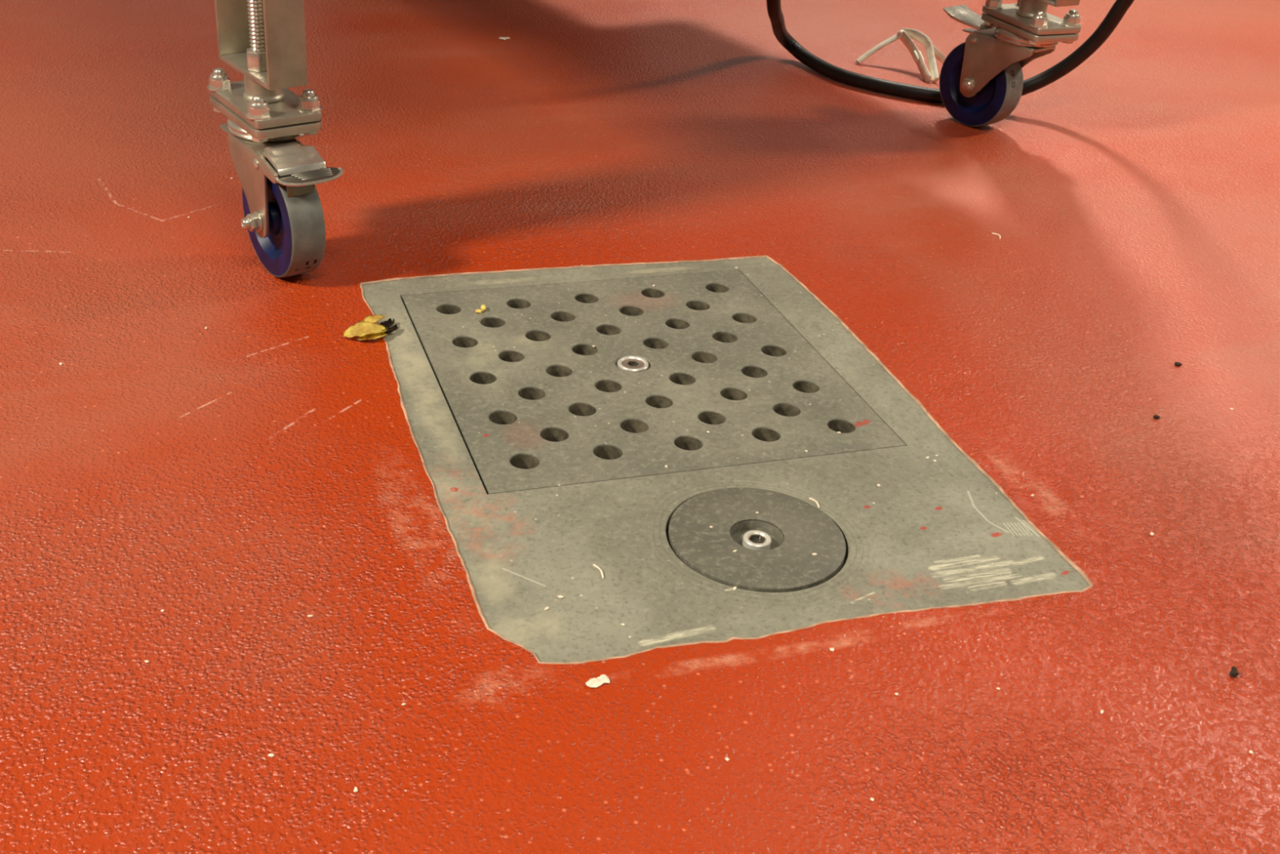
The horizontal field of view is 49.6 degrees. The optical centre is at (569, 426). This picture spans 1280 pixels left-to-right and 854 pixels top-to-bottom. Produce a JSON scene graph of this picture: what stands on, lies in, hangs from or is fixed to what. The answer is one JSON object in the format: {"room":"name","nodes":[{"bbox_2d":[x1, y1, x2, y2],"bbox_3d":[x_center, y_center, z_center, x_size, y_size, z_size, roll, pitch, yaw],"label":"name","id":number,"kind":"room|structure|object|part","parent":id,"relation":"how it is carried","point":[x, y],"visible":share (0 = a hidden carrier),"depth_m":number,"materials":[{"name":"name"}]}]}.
{"room":"industrial hall","nodes":[
{"label":"industrial hall","id":0,"kind":"room"},
{"bbox_2d":[0,0,1279,853],"bbox_3d":[0.173,-0.720,2.241,9.000,0.003,9.500,-6,32,-16],"label":"floor","id":1,"kind":"structure","parent":0,"point":[260,470],"depth_m":0.99,"materials":[{"name":"red paint"}]},
{"bbox_2d":[343,314,398,340],"bbox_3d":[-0.155,-0.078,1.097,0.031,0.008,0.049,24,36,31],"label":"dried leaf","id":2,"kind":"object","parent":1,"relation":"on","point":[366,329],"visible":1,"depth_m":1.10,"materials":[{"name":"yellow plant"}]},
{"bbox_3d":[-0.161,-0.075,1.092,0.035,0.008,0.024,-12,33,-24],"label":"blade","id":3,"kind":"part","parent":2,"relation":"part of","materials":[{"name":"yellow plant"}]},
{"bbox_3d":[-0.155,-0.071,1.089,0.024,0.004,0.015,-6,32,-16],"label":"blade","id":4,"kind":"part","parent":2,"relation":"part of","materials":[{"name":"yellow plant"}]},
{"bbox_3d":[-0.158,-0.085,1.107,0.013,0.007,0.029,22,35,29],"label":"blade","id":5,"kind":"part","parent":2,"relation":"part of","materials":[{"name":"yellow plant"}]},
{"bbox_2d":[498,36,510,39],"bbox_3d":[-0.088,-0.529,1.883,0.017,0.002,0.012,-6,32,-16],"label":"paper scrap","id":6,"kind":"object","parent":1,"relation":"on","point":[500,37],"visible":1,"depth_m":1.88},
{"bbox_2d":[585,674,609,687],"bbox_3d":[0.015,0.138,0.751,0.014,0.002,0.008,-13,34,-26],"label":"flake","id":7,"kind":"object","parent":1,"relation":"on","point":[603,678],"visible":1,"depth_m":0.75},
{"bbox_2d":[207,0,1081,277],"bbox_3d":[-0.045,-1.194,1.440,1.090,1.600,1.253,-14,34,-27],"label":"caster wheels","id":8,"kind":"object","parent":1,"relation":"on","point":[981,80],"visible":1,"depth_m":1.15,"materials":[{"name":"metal"}]},
{"bbox_3d":[-0.256,-0.296,1.147,0.030,0.004,0.093,-18,36,-32],"label":"leg plate","id":9,"kind":"part","parent":8,"relation":"part of","materials":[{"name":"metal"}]},
{"bbox_3d":[-0.249,-0.390,1.093,0.034,0.266,0.100,-18,36,-32],"label":"leg","id":10,"kind":"part","parent":8,"relation":"part of","materials":[{"name":"metal"}]},
{"bbox_3d":[-0.256,-0.273,1.161,0.058,0.007,0.108,-16,35,-30],"label":"foot plate","id":11,"kind":"part","parent":8,"relation":"part of","materials":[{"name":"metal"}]},
{"bbox_3d":[-0.257,-0.266,1.165,0.060,0.009,0.110,-16,35,-30],"label":"castor plate","id":12,"kind":"part","parent":8,"relation":"part of","materials":[{"name":"metal"}]},
{"bbox_2d":[766,0,1134,103],"bbox_3d":[0.403,-0.851,1.494,0.479,1.001,0.349,-6,32,-16],"label":"cable","id":13,"kind":"object","parent":8,"relation":"attached to","point":[1120,7],"visible":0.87,"depth_m":1.72,"materials":[{"name":"black rubber"}]},
{"bbox_3d":[0.522,-0.456,1.571,0.060,0.009,0.110,-8,32,-19],"label":"castor plate","id":14,"kind":"part","parent":8,"relation":"part of","materials":[{"name":"metal"}]},
{"bbox_3d":[0.522,-0.462,1.567,0.058,0.007,0.108,-8,32,-19],"label":"foot plate","id":15,"kind":"part","parent":8,"relation":"part of","materials":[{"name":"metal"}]},
{"bbox_3d":[0.522,-0.486,1.553,0.030,0.004,0.093,-12,33,-24],"label":"leg plate","id":16,"kind":"part","parent":8,"relation":"part of","materials":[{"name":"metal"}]},
{"bbox_3d":[0.529,-0.580,1.499,0.034,0.266,0.100,-12,33,-24],"label":"leg","id":17,"kind":"part","parent":8,"relation":"part of","materials":[{"name":"metal"}]},
{"bbox_2d":[362,257,1088,662],"bbox_3d":[0.074,0.018,1.037,0.392,0.072,0.533,-6,32,-16],"label":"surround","id":18,"kind":"object","parent":1,"relation":"in","point":[939,533],"depth_m":0.97,"materials":[{"name":"grey plastic"}]},
{"bbox_2d":[475,304,486,313],"bbox_3d":[-0.073,-0.098,1.145,0.007,0.004,0.012,20,34,26],"label":"crumb","id":19,"kind":"object","parent":18,"relation":"on","point":[483,308],"visible":1,"depth_m":1.15,"materials":[{"name":"yellow food"}]},
{"bbox_2d":[592,564,604,578],"bbox_3d":[0.018,0.087,0.840,0.003,0.002,0.015,-9,33,-21],"label":"bit","id":20,"kind":"object","parent":18,"relation":"on","point":[594,565],"visible":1,"depth_m":0.84,"materials":[{"name":"white"}]},
{"bbox_2d":[626,361,638,366],"bbox_3d":[0.049,-0.048,1.081,0.008,0.003,0.009,-17,36,-31],"label":"socket","id":21,"kind":"object","parent":18,"relation":"attached to","point":[628,363],"depth_m":1.08,"materials":[{"name":"metal"}]},
{"bbox_3d":[0.049,-0.039,1.085,0.307,0.025,0.312,-6,32,-16],"label":"drain grate","id":22,"kind":"part","parent":18,"relation":"part of","materials":[{"name":"grey metal"}]},
{"bbox_2d":[667,487,845,592],"bbox_3d":[0.119,0.075,0.885,0.113,0.015,0.113,-6,32,-16],"label":"cover","id":23,"kind":"object","parent":18,"relation":"on","point":[764,560],"visible":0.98,"depth_m":0.88,"materials":[{"name":"grey plastic"}]},
{"bbox_2d":[749,534,764,542],"bbox_3d":[0.119,0.073,0.882,0.009,0.003,0.011,-17,36,-31],"label":"socket","id":24,"kind":"object","parent":23,"relation":"attached to","point":[753,538],"depth_m":0.89,"materials":[{"name":"metal"}]},
{"bbox_2d":[808,497,819,508],"bbox_3d":[0.163,0.050,0.919,0.003,0.002,0.012,-9,33,-21],"label":"bit","id":25,"kind":"object","parent":18,"relation":"on","point":[810,498],"visible":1,"depth_m":0.92,"materials":[{"name":"white"}]},
{"bbox_2d":[855,27,946,83],"bbox_3d":[0.451,-0.497,1.842,0.128,0.054,0.059,26,37,34],"label":"cable tie","id":26,"kind":"object","parent":1,"relation":"on","point":[905,36],"visible":0.94,"depth_m":1.84,"materials":[{"name":"white plastic"}]},
{"bbox_2d":[1152,414,1159,419],"bbox_3d":[0.443,-0.008,1.044,0.005,0.003,0.004,-6,32,-16],"label":"crumb","id":27,"kind":"object","parent":1,"relation":"on","point":[1155,416],"visible":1,"depth_m":1.04,"materials":[{"name":"black"}]},
{"bbox_2d":[1173,361,1182,365],"bbox_3d":[0.494,-0.051,1.124,0.006,0.003,0.005,-6,32,-16],"label":"crumb","id":28,"kind":"object","parent":1,"relation":"on","point":[1176,363],"visible":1,"depth_m":1.12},
{"bbox_2d":[1229,666,1238,677],"bbox_3d":[0.377,0.139,0.784,0.005,0.005,0.006,21,35,28],"label":"crumb","id":29,"kind":"object","parent":1,"relation":"on","point":[1233,673],"visible":1,"depth_m":0.78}
]}

